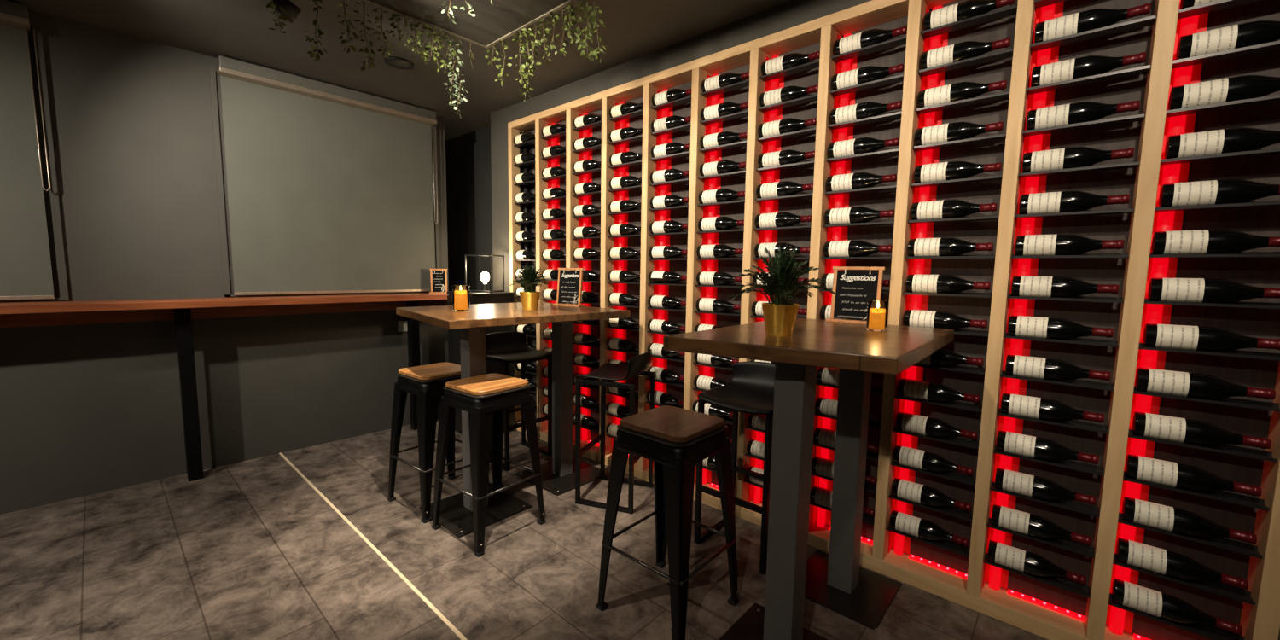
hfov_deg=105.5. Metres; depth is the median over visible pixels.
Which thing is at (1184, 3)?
wine bottle
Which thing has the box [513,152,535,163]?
wine bottle
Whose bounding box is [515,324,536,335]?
wine bottle
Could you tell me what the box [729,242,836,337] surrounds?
potted plant
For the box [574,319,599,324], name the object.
wine bottle
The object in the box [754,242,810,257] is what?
wine bottle
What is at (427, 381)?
bar stool
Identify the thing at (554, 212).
wine bottle
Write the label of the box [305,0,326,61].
vine
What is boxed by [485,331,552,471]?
bar chair
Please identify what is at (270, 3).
vine
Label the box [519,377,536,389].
wine bottle
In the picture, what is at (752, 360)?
wine bottle
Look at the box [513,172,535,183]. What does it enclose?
wine bottle
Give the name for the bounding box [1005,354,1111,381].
wine bottle
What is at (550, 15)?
vine
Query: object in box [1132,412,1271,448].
wine bottle
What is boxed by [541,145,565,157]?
wine bottle
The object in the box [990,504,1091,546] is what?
wine bottle
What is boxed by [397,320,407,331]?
wall socket
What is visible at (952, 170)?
wine bottle
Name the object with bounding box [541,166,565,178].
wine bottle
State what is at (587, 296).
wine bottle
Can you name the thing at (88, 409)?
wall
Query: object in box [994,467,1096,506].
wine bottle
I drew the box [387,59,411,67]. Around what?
grille
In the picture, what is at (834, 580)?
bar table
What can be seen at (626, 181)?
wine bottle
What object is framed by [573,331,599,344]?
wine bottle
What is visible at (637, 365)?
bar chair
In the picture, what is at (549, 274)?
wine bottle
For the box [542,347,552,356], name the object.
wine bottle
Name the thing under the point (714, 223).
wine bottle
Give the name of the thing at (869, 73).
wine bottle
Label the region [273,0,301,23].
ceiling spotlight
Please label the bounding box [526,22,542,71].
vine
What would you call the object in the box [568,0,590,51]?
vine
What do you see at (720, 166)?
wine bottle
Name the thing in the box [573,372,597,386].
wine bottle
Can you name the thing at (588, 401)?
wine bottle
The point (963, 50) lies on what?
wine bottle
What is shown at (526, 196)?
wine bottle
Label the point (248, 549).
floor
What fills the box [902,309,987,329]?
wine bottle
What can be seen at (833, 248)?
wine bottle
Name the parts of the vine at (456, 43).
stem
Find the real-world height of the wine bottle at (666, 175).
0.082 m
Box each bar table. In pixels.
[395,302,630,537]
[663,317,954,639]
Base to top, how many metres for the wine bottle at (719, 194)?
0.082 m
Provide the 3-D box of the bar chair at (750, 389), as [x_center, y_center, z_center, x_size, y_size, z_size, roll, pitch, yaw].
[0.544,0.677,2.406,0.410,0.892,0.378,6,8,41]
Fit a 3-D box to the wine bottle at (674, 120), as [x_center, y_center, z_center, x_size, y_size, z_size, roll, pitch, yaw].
[0.200,-1.169,2.884,0.292,0.082,0.082,6,8,42]
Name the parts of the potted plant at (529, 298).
pot, stem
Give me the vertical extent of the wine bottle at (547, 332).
0.082 m
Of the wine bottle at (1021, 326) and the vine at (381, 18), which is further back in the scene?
the vine at (381, 18)
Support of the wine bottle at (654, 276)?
in the wine rack
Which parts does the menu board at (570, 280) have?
frame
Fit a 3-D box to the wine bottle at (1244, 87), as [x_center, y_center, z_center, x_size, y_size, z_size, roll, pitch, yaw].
[1.819,-0.696,1.473,0.292,0.082,0.082,6,8,42]
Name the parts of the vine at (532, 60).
stem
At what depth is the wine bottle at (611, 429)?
3.36 m
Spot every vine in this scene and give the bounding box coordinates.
[265,0,291,33]
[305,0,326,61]
[334,0,359,52]
[353,0,381,70]
[372,7,394,58]
[389,12,406,40]
[396,14,413,49]
[406,19,423,56]
[412,22,431,61]
[421,26,440,63]
[431,29,445,71]
[441,0,458,23]
[442,32,456,73]
[443,34,461,110]
[448,34,467,116]
[459,0,475,16]
[469,42,474,67]
[484,42,500,69]
[494,39,512,86]
[511,30,529,88]
[518,26,536,103]
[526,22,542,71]
[538,17,552,64]
[544,11,559,51]
[554,6,572,55]
[563,3,579,45]
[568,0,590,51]
[576,0,597,60]
[585,0,607,60]
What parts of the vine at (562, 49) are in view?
stem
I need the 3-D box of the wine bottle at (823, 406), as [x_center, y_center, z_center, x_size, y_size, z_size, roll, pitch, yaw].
[0.991,0.433,2.312,0.292,0.082,0.083,6,8,42]
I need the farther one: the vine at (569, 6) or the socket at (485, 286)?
the socket at (485, 286)
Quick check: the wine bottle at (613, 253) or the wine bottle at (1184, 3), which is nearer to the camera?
the wine bottle at (1184, 3)
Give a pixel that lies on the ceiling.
(239, 30)
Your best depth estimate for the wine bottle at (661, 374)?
3.01 m
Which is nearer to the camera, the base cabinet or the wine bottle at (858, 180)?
the wine bottle at (858, 180)
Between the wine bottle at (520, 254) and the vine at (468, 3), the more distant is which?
the wine bottle at (520, 254)
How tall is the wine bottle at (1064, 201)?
0.082 m
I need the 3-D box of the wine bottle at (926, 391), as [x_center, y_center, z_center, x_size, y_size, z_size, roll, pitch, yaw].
[1.261,0.309,2.059,0.292,0.082,0.082,6,8,42]
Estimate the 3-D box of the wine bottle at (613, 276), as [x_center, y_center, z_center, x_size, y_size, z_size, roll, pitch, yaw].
[-0.082,-0.286,3.212,0.292,0.082,0.083,6,8,42]
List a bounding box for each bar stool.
[387,362,489,523]
[431,373,546,557]
[596,405,738,639]
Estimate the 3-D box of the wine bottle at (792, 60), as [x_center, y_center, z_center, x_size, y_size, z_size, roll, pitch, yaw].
[0.744,-1.264,2.388,0.292,0.082,0.083,6,8,42]
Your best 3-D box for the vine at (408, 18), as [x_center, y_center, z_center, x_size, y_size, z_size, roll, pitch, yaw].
[-1.083,-1.342,2.244,0.089,0.169,0.072,6,8,41]
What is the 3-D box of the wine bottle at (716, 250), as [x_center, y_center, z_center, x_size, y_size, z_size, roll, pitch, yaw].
[0.458,-0.382,2.720,0.292,0.082,0.082,6,8,42]
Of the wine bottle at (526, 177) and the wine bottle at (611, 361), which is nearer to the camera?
the wine bottle at (611, 361)
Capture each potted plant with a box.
[509,263,549,310]
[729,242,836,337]
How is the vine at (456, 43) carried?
hanging from the raft
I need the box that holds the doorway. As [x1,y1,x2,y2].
[445,125,493,290]
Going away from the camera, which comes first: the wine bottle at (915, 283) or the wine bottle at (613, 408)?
the wine bottle at (915, 283)
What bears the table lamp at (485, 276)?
on the base cabinet
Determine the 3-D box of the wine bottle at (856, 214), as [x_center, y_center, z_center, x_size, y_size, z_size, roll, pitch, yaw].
[1.002,-0.477,2.223,0.292,0.082,0.083,6,8,42]
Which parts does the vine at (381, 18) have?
stem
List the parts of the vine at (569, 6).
stem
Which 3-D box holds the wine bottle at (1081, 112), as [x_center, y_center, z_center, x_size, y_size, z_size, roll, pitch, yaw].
[1.550,-0.724,1.712,0.292,0.082,0.082,6,6,41]
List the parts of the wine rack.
post, post, post, post, post, post, rail, post, rail, post, post, post, post, post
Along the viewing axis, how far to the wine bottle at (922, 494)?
2.09 m
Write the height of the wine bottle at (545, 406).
0.082 m
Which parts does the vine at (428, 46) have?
stem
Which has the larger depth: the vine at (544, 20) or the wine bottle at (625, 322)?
the wine bottle at (625, 322)
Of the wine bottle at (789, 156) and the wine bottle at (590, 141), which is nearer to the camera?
the wine bottle at (789, 156)
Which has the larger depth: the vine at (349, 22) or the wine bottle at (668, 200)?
the wine bottle at (668, 200)
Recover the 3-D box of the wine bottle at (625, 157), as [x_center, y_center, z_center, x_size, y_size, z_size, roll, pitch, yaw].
[-0.070,-1.045,3.137,0.292,0.082,0.082,6,8,41]
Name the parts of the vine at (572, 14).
stem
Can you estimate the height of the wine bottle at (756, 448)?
0.082 m
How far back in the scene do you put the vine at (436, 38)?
2.36 m
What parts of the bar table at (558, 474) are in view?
plate, plate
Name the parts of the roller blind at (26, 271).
bead chain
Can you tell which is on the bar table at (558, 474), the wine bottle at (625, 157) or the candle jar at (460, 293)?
the candle jar at (460, 293)
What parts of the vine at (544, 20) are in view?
stem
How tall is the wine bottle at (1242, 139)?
0.082 m
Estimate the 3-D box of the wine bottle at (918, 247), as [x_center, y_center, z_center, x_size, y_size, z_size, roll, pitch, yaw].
[1.271,-0.297,1.998,0.292,0.082,0.083,6,8,42]
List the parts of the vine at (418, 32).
stem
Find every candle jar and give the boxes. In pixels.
[452,285,469,311]
[866,299,889,331]
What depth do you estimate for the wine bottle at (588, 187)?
3.38 m
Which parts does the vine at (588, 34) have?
stem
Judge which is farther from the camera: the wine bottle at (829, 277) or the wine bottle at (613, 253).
the wine bottle at (613, 253)
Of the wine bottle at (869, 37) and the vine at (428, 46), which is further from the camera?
the vine at (428, 46)
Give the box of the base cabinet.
[446,290,515,434]
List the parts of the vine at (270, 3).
stem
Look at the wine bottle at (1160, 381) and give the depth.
1.56 m
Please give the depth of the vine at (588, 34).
2.05 m
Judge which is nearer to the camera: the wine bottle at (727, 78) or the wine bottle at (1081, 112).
the wine bottle at (1081, 112)
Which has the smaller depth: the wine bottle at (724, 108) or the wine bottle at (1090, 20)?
the wine bottle at (1090, 20)
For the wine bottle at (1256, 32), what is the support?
in the wine rack
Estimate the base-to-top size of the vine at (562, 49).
0.234 m
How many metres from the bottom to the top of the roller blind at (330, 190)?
1.505 m
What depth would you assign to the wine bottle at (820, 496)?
2.39 m
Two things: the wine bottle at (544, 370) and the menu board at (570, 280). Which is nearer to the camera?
the menu board at (570, 280)
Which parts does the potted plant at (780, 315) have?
pot, stem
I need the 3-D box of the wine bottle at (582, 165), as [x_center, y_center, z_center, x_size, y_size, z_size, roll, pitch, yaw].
[-0.344,-1.074,3.380,0.292,0.082,0.082,6,8,42]
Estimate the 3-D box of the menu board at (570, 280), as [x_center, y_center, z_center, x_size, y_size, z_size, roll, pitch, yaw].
[-0.483,-0.223,3.291,0.225,0.256,0.065,4,7,30]
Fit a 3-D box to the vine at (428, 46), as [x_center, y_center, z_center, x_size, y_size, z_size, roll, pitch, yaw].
[-0.999,-1.329,2.332,0.091,0.209,0.077,1,6,2]
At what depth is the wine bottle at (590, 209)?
3.39 m
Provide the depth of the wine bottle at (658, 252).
2.94 m
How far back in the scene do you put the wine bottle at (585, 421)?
3.53 m
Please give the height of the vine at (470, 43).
0.161 m
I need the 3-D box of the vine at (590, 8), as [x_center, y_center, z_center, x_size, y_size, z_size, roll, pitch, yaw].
[-0.182,-1.235,2.010,0.088,0.306,0.077,6,8,41]
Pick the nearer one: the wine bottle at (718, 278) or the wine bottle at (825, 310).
the wine bottle at (825, 310)
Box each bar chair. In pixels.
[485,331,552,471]
[575,349,655,513]
[693,360,775,575]
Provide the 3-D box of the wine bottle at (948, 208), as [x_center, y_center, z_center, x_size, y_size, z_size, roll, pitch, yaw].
[1.274,-0.449,1.982,0.292,0.082,0.083,6,8,42]
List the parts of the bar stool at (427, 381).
leg, foot rail, foot rail, leg, seat, foot rail, leg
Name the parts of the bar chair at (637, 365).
leg, leg, leg, leg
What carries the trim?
in the floor
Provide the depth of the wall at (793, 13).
3.09 m
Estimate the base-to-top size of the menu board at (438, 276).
0.212 m
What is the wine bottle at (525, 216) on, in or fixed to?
in the wine rack
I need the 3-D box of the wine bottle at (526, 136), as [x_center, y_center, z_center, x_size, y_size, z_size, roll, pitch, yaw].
[-0.882,-1.434,3.831,0.292,0.082,0.083,6,8,42]
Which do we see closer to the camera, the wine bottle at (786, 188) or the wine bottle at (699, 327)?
the wine bottle at (786, 188)
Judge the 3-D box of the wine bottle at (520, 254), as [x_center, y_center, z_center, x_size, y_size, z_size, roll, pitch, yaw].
[-0.893,-0.523,3.919,0.292,0.082,0.082,6,8,42]
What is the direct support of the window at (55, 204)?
in the wall at (88, 409)
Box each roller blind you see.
[0,0,54,300]
[216,55,437,295]
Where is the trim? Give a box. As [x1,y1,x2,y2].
[279,452,467,639]
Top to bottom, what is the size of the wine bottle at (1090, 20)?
0.082 m
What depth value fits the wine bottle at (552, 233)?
3.65 m
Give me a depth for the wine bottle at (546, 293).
3.72 m
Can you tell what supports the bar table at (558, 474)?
on the floor
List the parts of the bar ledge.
leg, leg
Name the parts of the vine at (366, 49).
stem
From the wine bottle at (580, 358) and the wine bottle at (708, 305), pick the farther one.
the wine bottle at (580, 358)
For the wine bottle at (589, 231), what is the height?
0.082 m
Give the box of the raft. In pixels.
[362,0,576,48]
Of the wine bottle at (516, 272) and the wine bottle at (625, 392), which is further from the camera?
the wine bottle at (516, 272)
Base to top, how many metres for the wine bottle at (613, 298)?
0.081 m
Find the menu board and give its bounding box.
[825,266,884,324]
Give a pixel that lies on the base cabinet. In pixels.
(454, 348)
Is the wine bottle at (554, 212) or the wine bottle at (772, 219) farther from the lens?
the wine bottle at (554, 212)
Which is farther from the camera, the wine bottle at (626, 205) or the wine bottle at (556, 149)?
the wine bottle at (556, 149)
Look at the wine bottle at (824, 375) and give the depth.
2.33 m
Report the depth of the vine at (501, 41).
2.46 m
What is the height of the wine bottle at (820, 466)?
0.082 m
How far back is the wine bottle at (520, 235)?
3.89 m
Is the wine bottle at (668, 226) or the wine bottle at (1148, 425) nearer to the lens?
the wine bottle at (1148, 425)
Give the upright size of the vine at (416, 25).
0.194 m
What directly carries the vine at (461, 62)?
hanging from the raft
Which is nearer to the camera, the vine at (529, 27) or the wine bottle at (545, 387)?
the vine at (529, 27)
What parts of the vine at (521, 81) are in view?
stem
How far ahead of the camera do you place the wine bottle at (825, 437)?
2.36 m
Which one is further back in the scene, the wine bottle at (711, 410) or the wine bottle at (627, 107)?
the wine bottle at (627, 107)
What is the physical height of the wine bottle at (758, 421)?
0.082 m
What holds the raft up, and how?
hanging from the ceiling
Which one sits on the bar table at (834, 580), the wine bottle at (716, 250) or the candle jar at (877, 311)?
the candle jar at (877, 311)
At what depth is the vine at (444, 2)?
2.10 m
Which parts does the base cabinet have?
door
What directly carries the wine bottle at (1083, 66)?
in the wine rack
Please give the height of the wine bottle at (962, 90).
0.082 m
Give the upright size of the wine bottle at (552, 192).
0.082 m
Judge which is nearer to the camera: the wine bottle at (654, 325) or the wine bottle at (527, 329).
the wine bottle at (654, 325)
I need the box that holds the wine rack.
[507,0,1279,639]
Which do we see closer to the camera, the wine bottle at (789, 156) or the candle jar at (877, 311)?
the candle jar at (877, 311)
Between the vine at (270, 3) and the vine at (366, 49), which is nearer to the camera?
the vine at (270, 3)
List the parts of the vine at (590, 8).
stem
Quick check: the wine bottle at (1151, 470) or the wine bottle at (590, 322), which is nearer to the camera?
the wine bottle at (1151, 470)
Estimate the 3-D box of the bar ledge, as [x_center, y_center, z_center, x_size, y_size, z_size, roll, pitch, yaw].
[-2.976,0.456,2.842,0.269,1.135,4.000,6,8,41]
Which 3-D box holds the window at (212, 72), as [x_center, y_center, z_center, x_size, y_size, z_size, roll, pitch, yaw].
[-2.248,-0.917,3.694,0.014,1.438,1.470,6,8,41]
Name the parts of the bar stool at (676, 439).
leg, foot rail, foot rail, leg, seat, leg, foot rail, foot rail, leg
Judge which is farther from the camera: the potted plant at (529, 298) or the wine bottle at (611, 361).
the wine bottle at (611, 361)
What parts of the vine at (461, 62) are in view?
stem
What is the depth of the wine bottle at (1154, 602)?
1.63 m
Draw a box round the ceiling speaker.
[384,57,413,69]
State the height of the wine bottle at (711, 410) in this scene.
0.082 m
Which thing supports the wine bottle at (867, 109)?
in the wine rack
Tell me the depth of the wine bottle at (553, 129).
3.57 m
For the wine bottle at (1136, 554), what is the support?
in the wine rack
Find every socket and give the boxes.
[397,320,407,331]
[481,284,489,290]
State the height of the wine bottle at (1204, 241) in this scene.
0.082 m
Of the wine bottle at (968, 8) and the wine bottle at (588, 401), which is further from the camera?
the wine bottle at (588, 401)
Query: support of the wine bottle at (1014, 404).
in the wine rack
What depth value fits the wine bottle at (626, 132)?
3.11 m
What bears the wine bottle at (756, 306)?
in the wine rack
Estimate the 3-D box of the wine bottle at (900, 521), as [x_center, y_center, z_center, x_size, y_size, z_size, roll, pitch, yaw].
[1.254,0.917,2.116,0.292,0.082,0.083,6,8,42]
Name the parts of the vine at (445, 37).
stem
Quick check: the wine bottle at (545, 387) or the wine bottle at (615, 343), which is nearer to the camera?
the wine bottle at (615, 343)
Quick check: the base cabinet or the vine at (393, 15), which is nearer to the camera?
the vine at (393, 15)
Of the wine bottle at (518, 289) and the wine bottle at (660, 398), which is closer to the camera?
the wine bottle at (660, 398)
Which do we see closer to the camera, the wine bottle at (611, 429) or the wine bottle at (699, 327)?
the wine bottle at (699, 327)
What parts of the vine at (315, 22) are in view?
stem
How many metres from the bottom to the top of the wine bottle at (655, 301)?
0.082 m
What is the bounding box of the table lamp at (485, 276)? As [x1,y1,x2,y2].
[464,254,504,292]
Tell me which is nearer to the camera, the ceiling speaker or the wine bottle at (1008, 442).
the wine bottle at (1008, 442)
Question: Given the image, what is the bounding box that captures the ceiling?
[8,0,791,140]
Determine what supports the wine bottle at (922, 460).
in the wine rack
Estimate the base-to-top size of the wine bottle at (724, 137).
0.082 m
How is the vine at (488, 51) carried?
hanging from the raft
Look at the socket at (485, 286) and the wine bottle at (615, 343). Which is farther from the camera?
the socket at (485, 286)
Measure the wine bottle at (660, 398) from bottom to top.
0.082 m
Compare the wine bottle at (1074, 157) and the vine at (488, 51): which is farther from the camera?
the vine at (488, 51)
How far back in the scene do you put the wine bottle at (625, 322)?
3.22 m
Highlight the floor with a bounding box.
[0,418,1048,639]
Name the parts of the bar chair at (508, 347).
leg, leg, leg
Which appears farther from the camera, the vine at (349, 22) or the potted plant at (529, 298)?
the potted plant at (529, 298)
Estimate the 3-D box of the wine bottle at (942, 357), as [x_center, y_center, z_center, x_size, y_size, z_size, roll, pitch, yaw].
[1.264,0.158,2.043,0.292,0.082,0.083,6,8,42]
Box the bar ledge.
[0,292,448,481]
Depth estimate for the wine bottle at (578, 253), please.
3.42 m
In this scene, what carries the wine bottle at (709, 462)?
in the wine rack
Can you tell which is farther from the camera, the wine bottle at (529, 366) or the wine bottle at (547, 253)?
the wine bottle at (529, 366)
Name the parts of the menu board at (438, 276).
frame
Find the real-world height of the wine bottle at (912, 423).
0.082 m
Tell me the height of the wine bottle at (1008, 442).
0.082 m
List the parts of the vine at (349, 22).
stem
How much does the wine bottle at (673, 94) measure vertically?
0.082 m
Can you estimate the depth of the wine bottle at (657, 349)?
3.01 m
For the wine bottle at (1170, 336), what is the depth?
1.54 m
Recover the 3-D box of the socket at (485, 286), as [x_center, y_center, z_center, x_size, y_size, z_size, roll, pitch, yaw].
[-1.267,-0.270,3.980,0.068,0.054,0.068,2,6,12]
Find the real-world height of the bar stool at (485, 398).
0.775 m
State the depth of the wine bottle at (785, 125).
2.40 m
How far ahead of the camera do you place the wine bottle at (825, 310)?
2.32 m
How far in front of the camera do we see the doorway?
4.81 m
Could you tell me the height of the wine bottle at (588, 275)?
0.082 m
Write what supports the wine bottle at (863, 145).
in the wine rack
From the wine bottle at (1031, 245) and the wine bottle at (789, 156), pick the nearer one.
the wine bottle at (1031, 245)
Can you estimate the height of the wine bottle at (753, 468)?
0.082 m
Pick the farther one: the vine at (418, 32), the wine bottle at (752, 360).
the wine bottle at (752, 360)
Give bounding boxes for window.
[0,26,69,301]
[209,69,440,296]
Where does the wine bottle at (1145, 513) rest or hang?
in the wine rack
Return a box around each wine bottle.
[513,132,535,144]
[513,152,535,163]
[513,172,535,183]
[514,192,535,203]
[514,211,535,221]
[514,231,535,240]
[514,250,535,259]
[514,268,528,277]
[515,287,535,296]
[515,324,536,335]
[515,361,536,372]
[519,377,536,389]
[526,343,536,349]
[541,123,566,136]
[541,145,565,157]
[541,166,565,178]
[541,186,565,198]
[541,208,565,219]
[541,228,565,238]
[541,249,565,259]
[541,269,558,279]
[541,289,557,299]
[541,327,552,338]
[541,366,547,376]
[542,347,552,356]
[542,384,547,395]
[542,403,547,413]
[572,113,601,127]
[572,136,601,150]
[572,159,601,172]
[572,181,601,194]
[572,203,600,215]
[572,226,600,238]
[572,248,600,259]
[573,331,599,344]
[573,352,599,366]
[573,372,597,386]
[573,393,599,407]
[573,413,599,427]
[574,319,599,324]
[581,290,600,302]
[582,269,600,280]
[605,401,637,417]
[605,423,619,436]
[606,317,639,328]
[606,337,639,351]
[606,381,638,395]
[607,247,640,258]
[607,270,639,282]
[607,292,639,305]
[607,359,628,365]
[608,127,642,141]
[608,175,641,189]
[608,199,641,212]
[608,223,640,235]
[609,102,643,117]
[609,151,642,165]
[645,389,683,406]
[647,295,686,308]
[647,319,685,333]
[647,343,685,358]
[647,366,684,382]
[648,245,687,258]
[648,270,686,284]
[649,168,689,183]
[649,220,688,233]
[650,194,688,209]
[651,87,692,105]
[651,115,691,132]
[651,141,690,157]
[692,400,733,418]
[693,353,738,366]
[693,374,727,389]
[694,323,723,331]
[695,297,741,313]
[696,244,743,258]
[696,271,742,285]
[698,188,744,203]
[698,216,744,231]
[699,131,747,148]
[699,159,746,176]
[700,70,750,92]
[700,101,748,120]
[703,454,715,469]
[745,465,763,485]
[746,439,764,458]
[747,413,766,430]
[750,359,775,363]
[751,301,807,316]
[752,272,808,286]
[754,212,811,227]
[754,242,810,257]
[756,180,813,198]
[757,117,816,138]
[757,149,814,168]
[759,84,818,106]
[761,50,820,75]
[809,485,874,517]
[811,456,877,484]
[813,427,878,453]
[814,397,881,420]
[816,366,884,388]
[820,273,890,289]
[820,304,888,320]
[823,240,892,256]
[824,206,895,224]
[826,172,897,191]
[827,137,900,158]
[830,100,901,124]
[831,64,904,90]
[833,25,907,55]
[889,510,968,546]
[891,477,971,511]
[892,445,973,476]
[896,412,977,440]
[897,378,979,402]
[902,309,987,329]
[905,274,990,293]
[907,238,993,256]
[910,199,997,220]
[913,160,1001,183]
[914,121,1003,145]
[915,348,983,366]
[917,80,1006,108]
[919,37,1010,69]
[923,0,1015,30]
[987,540,1086,585]
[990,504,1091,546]
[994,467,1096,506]
[996,430,1099,464]
[1000,392,1104,423]
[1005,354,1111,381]
[1007,315,1114,340]
[1011,275,1119,297]
[1014,233,1124,255]
[1018,191,1129,215]
[1022,146,1134,173]
[1026,100,1140,130]
[1030,52,1146,87]
[1034,2,1151,43]
[1111,578,1242,635]
[1116,537,1248,590]
[1122,496,1256,544]
[1125,453,1261,496]
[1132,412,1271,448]
[1134,367,1275,399]
[1142,323,1279,352]
[1147,278,1279,303]
[1151,229,1279,254]
[1158,179,1279,207]
[1164,127,1279,158]
[1168,75,1279,110]
[1175,20,1279,59]
[1180,0,1218,9]
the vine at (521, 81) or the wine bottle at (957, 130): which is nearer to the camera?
the wine bottle at (957, 130)
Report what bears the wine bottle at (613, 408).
in the wine rack
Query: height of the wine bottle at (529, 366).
0.082 m
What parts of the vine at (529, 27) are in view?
stem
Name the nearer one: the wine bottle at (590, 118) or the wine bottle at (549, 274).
the wine bottle at (590, 118)
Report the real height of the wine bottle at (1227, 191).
0.082 m
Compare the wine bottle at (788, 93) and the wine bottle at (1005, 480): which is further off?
the wine bottle at (788, 93)
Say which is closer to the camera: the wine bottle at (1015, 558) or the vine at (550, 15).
the wine bottle at (1015, 558)
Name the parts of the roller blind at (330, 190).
bead chain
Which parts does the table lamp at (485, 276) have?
bulb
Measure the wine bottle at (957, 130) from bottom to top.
0.082 m
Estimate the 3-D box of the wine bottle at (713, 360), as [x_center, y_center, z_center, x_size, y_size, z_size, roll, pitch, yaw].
[0.451,0.225,2.778,0.292,0.082,0.082,6,8,42]
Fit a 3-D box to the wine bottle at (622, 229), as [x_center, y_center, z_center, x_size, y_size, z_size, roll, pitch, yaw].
[-0.079,-0.590,3.183,0.292,0.082,0.083,6,8,42]
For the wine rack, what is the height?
2.524 m
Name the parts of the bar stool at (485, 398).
leg, foot rail, foot rail, leg, seat, leg, foot rail, foot rail, leg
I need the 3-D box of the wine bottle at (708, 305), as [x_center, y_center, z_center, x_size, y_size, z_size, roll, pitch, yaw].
[0.457,-0.078,2.747,0.292,0.082,0.082,6,8,42]
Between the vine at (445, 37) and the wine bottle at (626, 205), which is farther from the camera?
the wine bottle at (626, 205)
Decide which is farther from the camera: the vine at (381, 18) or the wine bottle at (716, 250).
the wine bottle at (716, 250)
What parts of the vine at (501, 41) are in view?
stem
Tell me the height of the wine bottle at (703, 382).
0.082 m
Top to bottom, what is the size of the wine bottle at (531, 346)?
0.082 m
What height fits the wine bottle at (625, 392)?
0.082 m
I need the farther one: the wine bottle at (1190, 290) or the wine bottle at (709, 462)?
the wine bottle at (709, 462)
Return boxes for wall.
[0,9,448,514]
[490,0,1279,639]
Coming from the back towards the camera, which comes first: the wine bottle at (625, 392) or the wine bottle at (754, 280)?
the wine bottle at (625, 392)
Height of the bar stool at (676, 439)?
0.775 m
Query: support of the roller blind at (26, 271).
attached to the window at (55, 204)
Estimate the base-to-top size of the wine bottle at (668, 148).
0.082 m
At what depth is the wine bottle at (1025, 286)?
1.76 m

